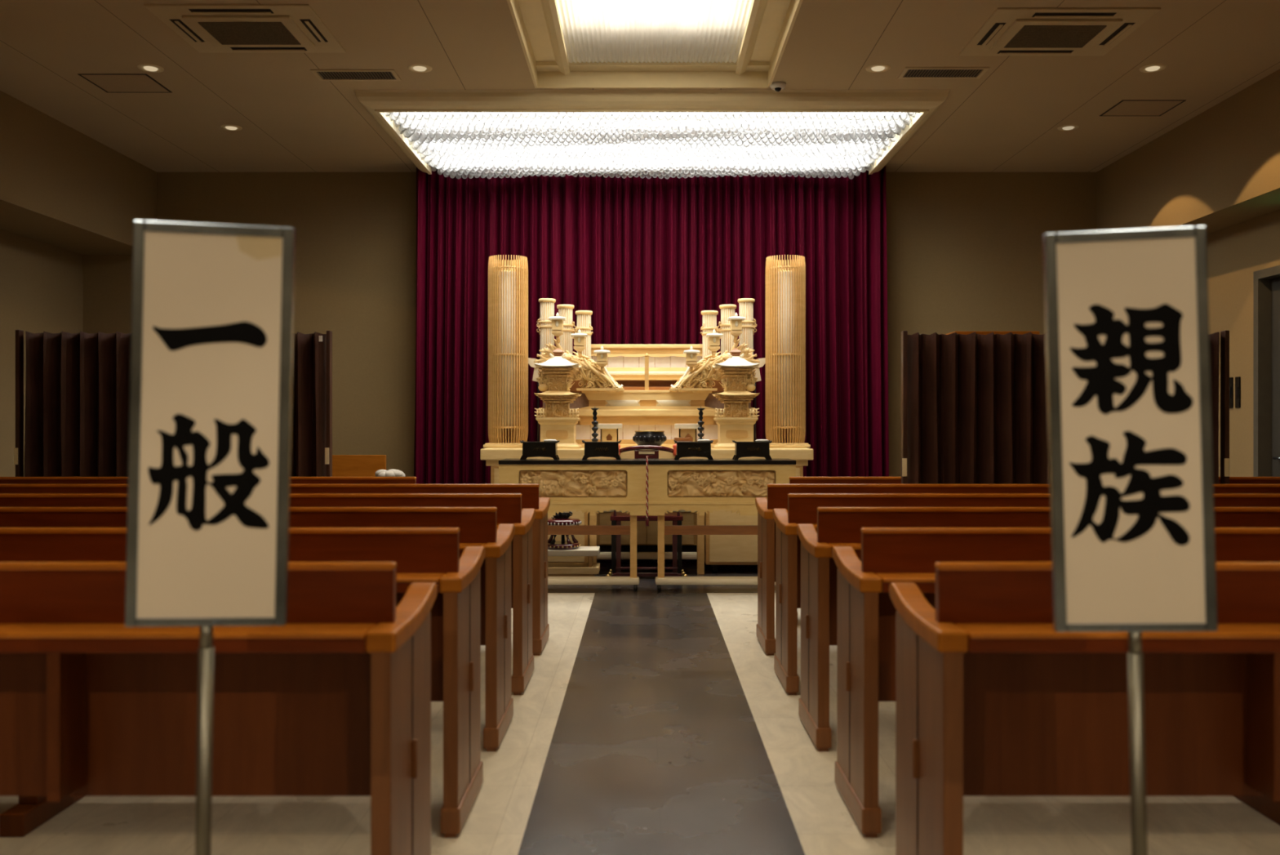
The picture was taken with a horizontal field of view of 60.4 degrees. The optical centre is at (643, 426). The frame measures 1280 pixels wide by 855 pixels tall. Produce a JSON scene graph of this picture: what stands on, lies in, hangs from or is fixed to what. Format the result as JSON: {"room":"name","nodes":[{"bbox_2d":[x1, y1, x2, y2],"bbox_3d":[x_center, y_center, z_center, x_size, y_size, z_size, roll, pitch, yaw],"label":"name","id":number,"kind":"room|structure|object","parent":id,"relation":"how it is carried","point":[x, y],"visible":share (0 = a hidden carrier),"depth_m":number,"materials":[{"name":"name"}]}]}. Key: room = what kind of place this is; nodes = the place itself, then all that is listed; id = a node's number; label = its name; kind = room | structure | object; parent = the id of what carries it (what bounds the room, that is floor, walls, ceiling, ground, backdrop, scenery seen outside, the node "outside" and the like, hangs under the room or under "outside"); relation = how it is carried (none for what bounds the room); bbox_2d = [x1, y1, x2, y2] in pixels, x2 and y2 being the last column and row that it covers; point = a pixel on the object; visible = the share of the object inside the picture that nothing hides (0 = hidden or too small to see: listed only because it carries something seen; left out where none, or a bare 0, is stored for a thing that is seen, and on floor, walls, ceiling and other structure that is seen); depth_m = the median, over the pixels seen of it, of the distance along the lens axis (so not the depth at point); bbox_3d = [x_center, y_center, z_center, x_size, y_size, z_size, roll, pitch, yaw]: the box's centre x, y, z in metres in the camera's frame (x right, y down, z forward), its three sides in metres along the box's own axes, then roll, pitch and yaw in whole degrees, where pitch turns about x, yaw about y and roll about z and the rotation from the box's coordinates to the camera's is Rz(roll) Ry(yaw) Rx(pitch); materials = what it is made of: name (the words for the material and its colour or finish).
{"room":"funeral hall","nodes":[
{"label":"funeral hall","id":0,"kind":"room"},
{"bbox_2d":[0,229,83,476],"bbox_3d":[-5.720,-0.655,4.500,0.160,3.810,13.120,0,0,0],"label":"wall","id":1,"kind":"structure","parent":0,"point":[42,283],"depth_m":10.02,"materials":[{"name":"beige paint"}]},
{"bbox_2d":[0,90,156,254],"bbox_3d":[-5.270,-2.145,4.500,0.740,0.830,13.120,0,0,0],"label":"soffit","id":2,"kind":"structure","parent":1,"relation":"attached to","point":[61,187],"depth_m":9.47,"materials":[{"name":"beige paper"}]},
{"bbox_2d":[83,172,1096,476],"bbox_3d":[-0.300,-0.655,11.130,11.000,3.810,0.140,0,0,0],"label":"wall","id":3,"kind":"structure","parent":0,"point":[965,250],"depth_m":11.06,"materials":[{"name":"beige paint"}]},
{"bbox_2d":[0,559,1279,854],"bbox_3d":[-0.300,1.300,4.500,11.000,0.100,13.400,0,0,0],"label":"floor","id":4,"kind":"structure","parent":0,"point":[646,720],"depth_m":3.74,"materials":[{"name":"tile"}]},
{"bbox_2d":[13,329,332,476],"bbox_3d":[-3.249,0.291,7.620,2.167,1.918,0.241,0,0,-2],"label":"folding screen","id":5,"kind":"object","parent":4,"relation":"on","point":[77,384],"visible":0.28,"depth_m":7.61,"materials":[{"name":"brown fabric"}]},
{"bbox_2d":[0,476,416,483],"bbox_3d":[-2.845,0.784,7.154,2.834,0.931,0.514,0,0,0],"label":"pew","id":6,"kind":"object","parent":4,"relation":"on","point":[2,479],"visible":0.05,"depth_m":7.02,"materials":[{"name":"brown wood"}]},
{"bbox_2d":[124,219,295,854],"bbox_3d":[-0.839,0.432,2.080,0.345,1.635,0.340,0,0,0],"label":"sign","id":7,"kind":"object","parent":4,"relation":"on","point":[212,304],"visible":1,"depth_m":2.07,"materials":[{"name":"paper"}]},
{"bbox_2d":[0,561,437,854],"bbox_3d":[-2.409,0.784,2.709,3.707,0.931,0.514,0,0,0],"label":"pew","id":8,"kind":"object","parent":4,"relation":"on","point":[333,700],"visible":1,"depth_m":2.58,"materials":[{"name":"brown wood"}]},
{"bbox_2d":[0,527,484,837],"bbox_3d":[-2.409,0.784,3.598,3.707,0.931,0.514,0,0,0],"label":"pew","id":9,"kind":"object","parent":4,"relation":"on","point":[420,554],"visible":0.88,"depth_m":3.46,"materials":[{"name":"brown wood"}]},
{"bbox_2d":[0,506,515,751],"bbox_3d":[-2.409,0.784,4.487,3.707,0.931,0.514,0,0,0],"label":"pew","id":10,"kind":"object","parent":4,"relation":"on","point":[477,525],"visible":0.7,"depth_m":4.35,"materials":[{"name":"brown wood"}]},
{"bbox_2d":[0,493,535,694],"bbox_3d":[-2.409,0.784,5.376,3.707,0.931,0.514,0,0,0],"label":"pew","id":11,"kind":"object","parent":4,"relation":"on","point":[509,510],"visible":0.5,"depth_m":5.24,"materials":[{"name":"brown wood"}]},
{"bbox_2d":[0,483,550,655],"bbox_3d":[-2.409,0.784,6.265,3.707,0.931,0.514,0,0,0],"label":"pew","id":12,"kind":"object","parent":4,"relation":"on","point":[531,499],"visible":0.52,"depth_m":6.13,"materials":[{"name":"brown wood"}]},
{"bbox_2d":[332,454,386,476],"bbox_3d":[-2.800,0.757,10.155,0.740,0.985,0.470,0,0,0],"label":"bench","id":13,"kind":"object","parent":4,"relation":"on","point":[343,465],"visible":0.04,"depth_m":10.34,"materials":[{"name":"brown wood"}]},
{"bbox_2d":[498,458,646,591],"bbox_3d":[-0.541,0.751,8.560,1.123,0.997,0.444,0,0,0],"label":"altar table","id":14,"kind":"object","parent":4,"relation":"on","point":[593,486],"visible":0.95,"depth_m":8.35,"materials":[{"name":"beige wood"}]},
{"bbox_2d":[520,439,559,459],"bbox_3d":[-0.804,0.175,8.500,0.298,0.156,0.160,0,0,0],"label":"box","id":15,"kind":"object","parent":14,"relation":"on","point":[547,448],"visible":1,"depth_m":8.43,"materials":[{"name":"black paint"}]},
{"bbox_2d":[582,440,621,459],"bbox_3d":[-0.327,0.178,8.500,0.303,0.150,0.160,0,0,0],"label":"box","id":16,"kind":"object","parent":14,"relation":"on","point":[592,449],"visible":1,"depth_m":8.43,"materials":[{"name":"black paint"}]},
{"bbox_2d":[645,455,648,526],"bbox_3d":[0.024,0.486,8.325,0.032,0.531,0.031,0,0,0],"label":"cord","id":17,"kind":"object","parent":14,"relation":"hanging from","point":[646,459],"visible":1,"depth_m":8.32,"materials":[{"name":"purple fabric"}]},
{"bbox_2d":[547,546,599,576],"bbox_3d":[-0.638,1.125,9.070,0.541,0.250,0.300,0,0,0],"label":"table","id":18,"kind":"object","parent":4,"relation":"on","point":[590,568],"visible":0.53,"depth_m":8.92,"materials":[{"name":"white wood"}]},
{"bbox_2d":[547,511,581,550],"bbox_3d":[-0.676,0.843,9.070,0.323,0.314,0.322,0,0,0],"label":"stand","id":19,"kind":"object","parent":18,"relation":"on","point":[560,518],"visible":0.78,"depth_m":8.98,"materials":[{"name":"red paint"}]},
{"bbox_2d":[547,562,599,573],"bbox_3d":[-0.638,1.167,9.070,0.541,0.055,0.300,0,0,0],"label":"shelf","id":20,"kind":"object","parent":18,"relation":"attached to","point":[553,567],"depth_m":8.92,"materials":[{"name":"beige wood"}]},
{"bbox_2d":[605,443,687,576],"bbox_3d":[0.022,0.696,9.244,0.674,1.108,0.492,0,0,0],"label":"chair","id":21,"kind":"object","parent":4,"relation":"on","point":[641,451],"visible":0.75,"depth_m":9.05,"materials":[{"name":"red paint"}]},
{"bbox_2d":[480,343,813,574],"bbox_3d":[0.025,0.244,9.890,2.820,2.012,1.180,0,0,0],"label":"altar","id":22,"kind":"object","parent":4,"relation":"on","point":[646,372],"visible":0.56,"depth_m":9.83,"materials":[{"name":"white wood"}]},
{"bbox_2d":[483,254,528,448],"bbox_3d":[-1.217,-0.665,9.850,0.394,1.702,0.380,0,0,0],"label":"column","id":23,"kind":"structure","parent":22,"relation":"on","point":[508,290],"depth_m":9.72,"materials":[{"name":"beige wood"}]},
{"bbox_2d":[528,357,539,441],"bbox_3d":[-0.978,-0.218,9.950,0.140,0.807,0.100,0,0,0],"label":"stand","id":24,"kind":"object","parent":22,"relation":"on","point":[535,375],"visible":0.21,"depth_m":9.91,"materials":[{"name":"beige wood"}]},
{"bbox_2d":[536,297,555,358],"bbox_3d":[-0.915,-0.811,10.316,0.177,0.773,0.162,0,0,-28],"label":"column","id":25,"kind":"structure","parent":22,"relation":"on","point":[547,304],"depth_m":10.26,"materials":[{"name":"white wood"}]},
{"bbox_2d":[533,347,582,448],"bbox_3d":[-0.743,-0.248,9.540,0.390,0.868,0.390,0,0,0],"label":"lantern","id":26,"kind":"object","parent":22,"relation":"on","point":[557,424],"visible":1,"depth_m":9.42,"materials":[{"name":"white wood"}]},
{"bbox_2d":[556,304,575,354],"bbox_3d":[-0.724,-0.775,10.172,0.179,0.701,0.169,0,0,40],"label":"column","id":27,"kind":"structure","parent":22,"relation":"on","point":[564,310],"depth_m":10.12,"materials":[{"name":"white wood"}]},
{"bbox_2d":[533,338,624,392],"bbox_3d":[-0.577,-0.545,9.808,0.808,0.477,0.184,0,0,0],"label":"dragon","id":28,"kind":"object","parent":22,"relation":"on","point":[590,373],"visible":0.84,"depth_m":9.76,"materials":[{"name":"white wood"}]},
{"bbox_2d":[548,312,566,342],"bbox_3d":[-0.759,-0.875,9.686,0.145,0.259,0.197,0,0,0],"label":"lantern","id":29,"kind":"object","parent":28,"relation":"on","point":[557,321],"visible":1,"depth_m":9.61,"materials":[{"name":"white wood"}]},
{"bbox_2d":[570,328,587,358],"bbox_3d":[-0.566,-0.734,9.686,0.145,0.248,0.197,0,0,0],"label":"lantern","id":30,"kind":"object","parent":28,"relation":"on","point":[579,338],"visible":1,"depth_m":9.61,"materials":[{"name":"white wood"}]},
{"bbox_2d":[593,345,610,371],"bbox_3d":[-0.367,-0.594,9.686,0.145,0.236,0.197,0,0,0],"label":"lantern","id":31,"kind":"object","parent":28,"relation":"on","point":[602,354],"visible":1,"depth_m":9.61,"materials":[{"name":"white wood"}]},
{"bbox_2d":[571,310,593,361],"bbox_3d":[-0.552,-0.740,10.046,0.169,0.632,0.159,0,0,-43],"label":"column","id":32,"kind":"structure","parent":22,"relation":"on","point":[584,317],"depth_m":10.00,"materials":[{"name":"white wood"}]},
{"bbox_2d":[591,406,599,441],"bbox_3d":[-0.420,0.004,9.420,0.104,0.363,0.104,0,0,0],"label":"candlestick","id":33,"kind":"object","parent":22,"relation":"on","point":[594,428],"visible":0.85,"depth_m":9.40,"materials":[{"name":"brown metal"}]},
{"bbox_2d":[596,423,622,441],"bbox_3d":[-0.299,0.080,9.550,0.220,0.212,0.220,0,0,0],"label":"stand","id":34,"kind":"object","parent":22,"relation":"on","point":[609,432],"visible":0.79,"depth_m":9.48,"materials":[{"name":"white wood"}]},
{"bbox_2d":[596,423,622,428],"bbox_3d":[-0.299,-0.004,9.550,0.220,0.043,0.220,0,0,0],"label":"tray","id":35,"kind":"object","parent":34,"relation":"on","point":[599,425],"depth_m":9.44,"materials":[{"name":"white wood"}]},
{"bbox_2d":[610,375,682,380],"bbox_3d":[0.025,-0.453,10.275,0.955,0.049,0.350,0,0,0],"label":"shelf","id":36,"kind":"object","parent":22,"relation":"attached to","point":[616,377],"depth_m":10.10,"materials":[{"name":"beige wood"}]},
{"bbox_2d":[608,371,685,375],"bbox_3d":[0.025,-0.490,10.230,0.904,0.034,0.300,0,0,0],"label":"shelf","id":37,"kind":"object","parent":22,"relation":"on","point":[612,373],"depth_m":10.08,"materials":[{"name":"white wood"}]},
{"bbox_2d":[584,392,709,399],"bbox_3d":[0.025,-0.281,10.080,1.147,0.084,0.450,0,0,0],"label":"shelf","id":38,"kind":"object","parent":22,"relation":"attached to","point":[588,396],"depth_m":9.86,"materials":[{"name":"beige wood"}]},
{"bbox_2d":[573,408,719,416],"bbox_3d":[0.025,-0.125,10.050,1.330,0.059,0.500,0,0,0],"label":"shelf","id":39,"kind":"object","parent":22,"relation":"attached to","point":[582,412],"depth_m":9.80,"materials":[{"name":"beige wood"}]},
{"bbox_2d":[578,416,715,424],"bbox_3d":[0.025,-0.057,10.080,1.239,0.078,0.500,0,0,0],"label":"shelf","id":40,"kind":"object","parent":22,"relation":"attached to","point":[583,420],"depth_m":9.83,"materials":[{"name":"beige wood"}]},
{"bbox_2d":[632,430,666,445],"bbox_3d":[0.048,0.110,9.440,0.292,0.152,0.292,0,0,0],"label":"bowl","id":41,"kind":"object","parent":22,"relation":"on","point":[657,437],"visible":0.94,"depth_m":9.33,"materials":[{"name":"brown metal"}]},
{"bbox_2d":[674,433,693,444],"bbox_3d":[0.338,0.121,9.440,0.160,0.130,0.060,0,0,0],"label":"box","id":42,"kind":"object","parent":22,"relation":"on","point":[688,437],"visible":0.49,"depth_m":9.42,"materials":[{"name":"brown wood"}]},
{"bbox_2d":[674,423,699,441],"bbox_3d":[0.378,0.080,9.550,0.220,0.212,0.220,0,0,0],"label":"stand","id":43,"kind":"object","parent":22,"relation":"on","point":[684,429],"visible":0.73,"depth_m":9.48,"materials":[{"name":"white wood"}]},
{"bbox_2d":[674,423,699,428],"bbox_3d":[0.378,-0.004,9.550,0.220,0.043,0.220,0,0,0],"label":"tray","id":44,"kind":"object","parent":43,"relation":"on","point":[676,425],"depth_m":9.44,"materials":[{"name":"white wood"}]},
{"bbox_2d":[697,405,704,439],"bbox_3d":[0.487,0.004,9.420,0.104,0.363,0.104,0,0,0],"label":"candlestick","id":45,"kind":"object","parent":22,"relation":"on","point":[700,428],"visible":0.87,"depth_m":9.40,"materials":[{"name":"brown metal"}]},
{"bbox_2d":[700,310,722,361],"bbox_3d":[0.602,-0.740,10.048,0.160,0.632,0.167,0,0,-45],"label":"column","id":46,"kind":"structure","parent":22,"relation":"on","point":[709,317],"depth_m":10.00,"materials":[{"name":"white wood"}]},
{"bbox_2d":[669,338,759,392],"bbox_3d":[0.627,-0.545,9.808,0.808,0.477,0.184,0,0,0],"label":"dragon","id":47,"kind":"object","parent":22,"relation":"on","point":[703,373],"visible":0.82,"depth_m":9.76,"materials":[{"name":"white wood"}]},
{"bbox_2d":[683,346,700,372],"bbox_3d":[0.417,-0.594,9.686,0.145,0.236,0.197,0,0,0],"label":"lantern","id":48,"kind":"object","parent":47,"relation":"on","point":[691,354],"visible":1,"depth_m":9.61,"materials":[{"name":"white wood"}]},
{"bbox_2d":[705,328,723,358],"bbox_3d":[0.616,-0.734,9.686,0.145,0.248,0.197,0,0,0],"label":"lantern","id":49,"kind":"object","parent":47,"relation":"on","point":[713,338],"visible":1,"depth_m":9.61,"materials":[{"name":"white wood"}]},
{"bbox_2d":[727,312,745,342],"bbox_3d":[0.809,-0.875,9.686,0.145,0.259,0.197,0,0,0],"label":"lantern","id":50,"kind":"object","parent":47,"relation":"on","point":[735,321],"visible":1,"depth_m":9.61,"materials":[{"name":"white wood"}]},
{"bbox_2d":[716,304,736,354],"bbox_3d":[0.774,-0.775,10.172,0.179,0.701,0.169,0,0,-40],"label":"column","id":51,"kind":"structure","parent":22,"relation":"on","point":[726,310],"depth_m":10.13,"materials":[{"name":"white wood"}]},
{"bbox_2d":[711,347,759,448],"bbox_3d":[0.793,-0.248,9.540,0.390,0.868,0.390,0,0,0],"label":"lantern","id":52,"kind":"object","parent":22,"relation":"on","point":[735,424],"visible":0.99,"depth_m":9.41,"materials":[{"name":"white wood"}]},
{"bbox_2d":[737,297,756,358],"bbox_3d":[0.965,-0.811,10.316,0.177,0.773,0.163,0,0,29],"label":"lantern","id":53,"kind":"object","parent":22,"relation":"on","point":[745,304],"visible":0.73,"depth_m":10.27,"materials":[{"name":"white wood"}]},
{"bbox_2d":[754,357,765,441],"bbox_3d":[1.028,-0.218,9.950,0.140,0.807,0.100,0,0,0],"label":"stand","id":54,"kind":"object","parent":22,"relation":"on","point":[762,361],"visible":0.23,"depth_m":9.91,"materials":[{"name":"white wood"}]},
{"bbox_2d":[765,254,810,448],"bbox_3d":[1.267,-0.665,9.850,0.394,1.702,0.380,0,0,0],"label":"column","id":55,"kind":"structure","parent":22,"relation":"on","point":[785,290],"depth_m":9.72,"materials":[{"name":"beige wood"}]},
{"bbox_2d":[648,458,795,591],"bbox_3d":[0.592,0.751,8.560,1.123,0.997,0.444,0,0,0],"label":"altar table","id":56,"kind":"object","parent":4,"relation":"on","point":[701,486],"visible":0.94,"depth_m":8.35,"materials":[{"name":"beige wood"}]},
{"bbox_2d":[673,439,713,459],"bbox_3d":[0.383,0.175,8.500,0.303,0.156,0.160,0,0,0],"label":"box","id":57,"kind":"object","parent":56,"relation":"on","point":[702,447],"visible":1,"depth_m":8.43,"materials":[{"name":"black paint"}]},
{"bbox_2d":[732,439,772,459],"bbox_3d":[0.834,0.175,8.500,0.298,0.156,0.160,0,0,0],"label":"box","id":58,"kind":"object","parent":56,"relation":"on","point":[761,447],"visible":1,"depth_m":8.43,"materials":[{"name":"black paint"}]},
{"bbox_2d":[945,331,1039,334],"bbox_3d":[2.500,0.286,7.992,0.600,1.927,0.455,0,0,0],"label":"rail","id":59,"kind":"object","parent":4,"relation":"on","point":[957,332],"visible":0.04,"depth_m":7.78,"materials":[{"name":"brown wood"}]},
{"bbox_2d":[755,483,1279,655],"bbox_3d":[2.510,0.784,6.265,3.704,0.931,0.514,0,0,0],"label":"pew","id":60,"kind":"object","parent":4,"relation":"on","point":[777,493],"visible":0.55,"depth_m":6.13,"materials":[{"name":"brown wood"}]},
{"bbox_2d":[773,493,1279,694],"bbox_3d":[2.510,0.784,5.376,3.704,0.931,0.514,0,0,0],"label":"pew","id":61,"kind":"object","parent":4,"relation":"on","point":[802,507],"visible":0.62,"depth_m":5.24,"materials":[{"name":"brown wood"}]},
{"bbox_2d":[789,476,1279,483],"bbox_3d":[2.631,0.784,7.154,3.462,0.931,0.514,0,0,0],"label":"pew","id":62,"kind":"object","parent":4,"relation":"on","point":[792,479],"visible":0.02,"depth_m":7.02,"materials":[{"name":"brown wood"}]},
{"bbox_2d":[796,506,1279,751],"bbox_3d":[2.510,0.784,4.487,3.704,0.931,0.514,0,0,0],"label":"pew","id":63,"kind":"object","parent":4,"relation":"on","point":[836,526],"visible":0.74,"depth_m":4.35,"materials":[{"name":"brown wood"}]},
{"bbox_2d":[831,527,1279,837],"bbox_3d":[2.510,0.784,3.598,3.704,0.931,0.514,0,0,0],"label":"pew","id":64,"kind":"object","parent":4,"relation":"on","point":[866,611],"visible":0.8,"depth_m":3.46,"materials":[{"name":"brown wood"}]},
{"bbox_2d":[901,330,1229,483],"bbox_3d":[2.568,0.332,6.720,1.991,1.836,0.260,0,0,0],"label":"folding screen","id":65,"kind":"object","parent":4,"relation":"on","point":[974,406],"visible":0.28,"depth_m":6.72,"materials":[{"name":"brown fabric"}]},
{"bbox_2d":[888,561,1279,854],"bbox_3d":[2.510,0.784,2.709,3.704,0.931,0.514,0,0,0],"label":"pew","id":66,"kind":"object","parent":4,"relation":"on","point":[992,700],"visible":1,"depth_m":2.58,"materials":[{"name":"brown wood"}]},
{"bbox_2d":[1042,225,1217,854],"bbox_3d":[0.939,0.437,2.080,0.355,1.625,0.340,0,0,0],"label":"sign","id":67,"kind":"object","parent":4,"relation":"on","point":[1126,311],"visible":1,"depth_m":2.07,"materials":[{"name":"paper"}]},
{"bbox_3d":[-2.300,0.858,9.750,0.410,0.786,0.410,0,0,0],"label":"stool","id":68,"kind":"object","parent":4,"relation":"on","visible":0},
{"bbox_2d":[374,468,405,476],"bbox_3d":[-2.248,0.425,9.750,0.268,0.098,0.208,0,0,0],"label":"cloth bundle","id":69,"kind":"object","parent":68,"relation":"on","point":[380,473],"visible":0.66,"depth_m":9.68,"materials":[{"name":"white fabric"}]},
{"bbox_2d":[0,0,1279,172],"bbox_3d":[-0.300,-2.760,4.500,11.000,0.400,13.400,0,0,0],"label":"ceiling","id":70,"kind":"structure","parent":0,"point":[1007,119],"depth_m":8.00,"materials":[{"name":"beige paint"}]},
{"bbox_2d":[77,73,171,92],"bbox_3d":[-3.860,-2.558,8.200,0.500,0.003,0.440,0,0,0],"label":"access hatch","id":71,"kind":"object","parent":70,"relation":"attached to","point":[108,82],"visible":1,"depth_m":8.19,"materials":[{"name":"beige paint"}]},
{"bbox_2d":[137,63,164,72],"bbox_3d":[-3.520,-2.550,7.850,0.176,0.020,0.176,0,0,0],"label":"recessed light","id":72,"kind":"object","parent":70,"relation":"in","point":[144,67],"visible":1,"depth_m":7.83,"materials":[{"name":"white glass"}]},
{"bbox_2d":[220,124,242,130],"bbox_3d":[-3.530,-2.550,9.410,0.176,0.020,0.176,0,0,0],"label":"recessed light","id":73,"kind":"object","parent":70,"relation":"in","point":[229,127],"visible":1,"depth_m":9.39,"materials":[{"name":"white glass"}]},
{"bbox_2d":[143,4,346,53],"bbox_3d":[-2.530,-2.542,7.080,1.000,0.036,0.840,0,0,0],"label":"air conditioner","id":74,"kind":"object","parent":70,"relation":"attached to","point":[207,28],"visible":1,"depth_m":6.98,"materials":[{"name":"beige plastic"}]},
{"bbox_2d":[197,22,301,44],"bbox_3d":[-2.530,-2.528,7.080,0.520,0.008,0.400,0,0,0],"label":"grille","id":75,"kind":"object","parent":74,"relation":"attached to","point":[222,33],"depth_m":7.05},
{"bbox_2d":[310,69,401,80],"bbox_3d":[-2.090,-2.556,8.000,0.600,0.008,0.240,0,0,0],"label":"ceiling vent","id":76,"kind":"object","parent":70,"relation":"in","point":[322,74],"visible":1,"depth_m":7.99,"materials":[{"name":"beige plastic"}]},
{"bbox_2d":[407,63,432,72],"bbox_3d":[-1.600,-2.550,7.850,0.176,0.020,0.176,0,0,0],"label":"recessed light","id":77,"kind":"object","parent":70,"relation":"in","point":[419,68],"visible":1,"depth_m":7.83,"materials":[{"name":"white glass"}]},
{"bbox_2d":[413,165,888,483],"bbox_3d":[0.065,-0.660,10.750,4.591,3.800,0.382,0,0,0],"label":"stage curtain","id":78,"kind":"object","parent":70,"relation":"hanging from","point":[646,256],"visible":0.44,"depth_m":10.77,"materials":[{"name":"red fabric"}]},
{"bbox_2d":[353,89,950,179],"bbox_3d":[0.060,-2.467,9.490,4.540,0.185,2.260,0,0,0],"label":"crystal ceiling light","id":79,"kind":"object","parent":70,"relation":"hanging from","point":[467,133],"visible":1,"depth_m":8.90,"materials":[{"name":"white glass"}]},
{"bbox_2d":[506,0,803,88],"bbox_3d":[0.065,-2.724,4.590,1.770,0.352,7.380,0,0,0],"label":"recessed light","id":80,"kind":"object","parent":70,"relation":"in","point":[565,43],"visible":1,"depth_m":7.65,"materials":[{"name":"white glass"}]},
{"bbox_2d":[556,0,751,62],"bbox_3d":[0.065,-2.694,4.615,1.240,0.012,7.030,0,0,0],"label":"diffuser","id":81,"kind":"object","parent":80,"relation":"attached to","point":[593,31],"depth_m":7.47,"materials":[{"name":"white plastic"}]},
{"bbox_2d":[769,81,786,91],"bbox_3d":[1.000,-2.530,8.220,0.124,0.060,0.124,0,0,0],"label":"security camera","id":82,"kind":"object","parent":70,"relation":"attached to","point":[775,86],"visible":1,"depth_m":8.18,"materials":[{"name":"white plastic"}]},
{"bbox_2d":[865,63,890,72],"bbox_3d":[1.670,-2.550,7.850,0.176,0.020,0.176,0,0,0],"label":"recessed light","id":83,"kind":"object","parent":70,"relation":"in","point":[878,68],"visible":1,"depth_m":7.83,"materials":[{"name":"white glass"}]},
{"bbox_2d":[897,66,989,79],"bbox_3d":[2.160,-2.556,7.950,0.600,0.008,0.240,0,0,0],"label":"ceiling vent","id":84,"kind":"object","parent":70,"relation":"in","point":[908,73],"visible":1,"depth_m":7.95,"materials":[{"name":"beige plastic"}]},
{"bbox_2d":[958,8,1160,55],"bbox_3d":[2.660,-2.542,7.140,1.000,0.036,0.840,0,0,0],"label":"air conditioner","id":85,"kind":"object","parent":70,"relation":"attached to","point":[1007,31],"visible":1,"depth_m":7.03,"materials":[{"name":"beige plastic"}]},
{"bbox_2d":[1003,25,1106,48],"bbox_3d":[2.660,-2.528,7.140,0.520,0.008,0.400,0,0,0],"label":"grille","id":86,"kind":"object","parent":85,"relation":"attached to","point":[1024,36],"depth_m":7.11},
{"bbox_2d":[1057,124,1079,130],"bbox_3d":[3.630,-2.550,9.410,0.176,0.020,0.176,0,0,0],"label":"recessed light","id":87,"kind":"object","parent":70,"relation":"in","point":[1066,127],"visible":1,"depth_m":9.39,"materials":[{"name":"white glass"}]},
{"bbox_2d":[1099,99,1186,115],"bbox_3d":[4.000,-2.558,8.840,0.500,0.003,0.440,0,0,0],"label":"access hatch","id":88,"kind":"object","parent":70,"relation":"attached to","point":[1125,107],"visible":1,"depth_m":8.81,"materials":[{"name":"beige paint"}]},
{"bbox_2d":[1139,63,1166,72],"bbox_3d":[3.630,-2.550,7.850,0.176,0.020,0.176,0,0,0],"label":"recessed light","id":89,"kind":"object","parent":70,"relation":"in","point":[1156,67],"visible":1,"depth_m":7.83,"materials":[{"name":"white glass"}]},
{"bbox_2d":[1206,208,1279,476],"bbox_3d":[5.100,-0.655,4.500,0.200,3.810,13.120,0,0,0],"label":"wall","id":90,"kind":"structure","parent":0,"point":[1236,251],"depth_m":9.23,"materials":[{"name":"beige paint"}]},
{"bbox_2d":[1096,69,1279,234],"bbox_3d":[4.775,-2.135,4.500,0.450,0.850,13.120,0,0,0],"label":"wall","id":91,"kind":"structure","parent":90,"relation":"attached to","point":[1219,169],"depth_m":8.97,"materials":[{"name":"beige paint"}]},
{"bbox_2d":[1229,377,1233,408],"bbox_3d":[4.991,-0.289,9.329,0.018,0.258,0.052,0,0,0],"label":"wall switch","id":92,"kind":"object","parent":90,"relation":"attached to","point":[1231,379],"visible":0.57,"depth_m":9.33,"materials":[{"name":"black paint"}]},
{"bbox_2d":[1235,376,1240,407],"bbox_3d":[4.991,-0.292,9.227,0.018,0.254,0.076,0,0,0],"label":"wall switch","id":93,"kind":"object","parent":90,"relation":"attached to","point":[1237,380],"visible":1,"depth_m":9.23,"materials":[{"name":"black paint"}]},
{"bbox_2d":[1253,265,1279,476],"bbox_3d":[5.077,-0.009,8.350,0.185,2.518,1.296,0,0,0],"label":"door","id":94,"kind":"structure","parent":90,"relation":"in","point":[1266,282],"depth_m":8.93,"materials":[{"name":"grey metal"}]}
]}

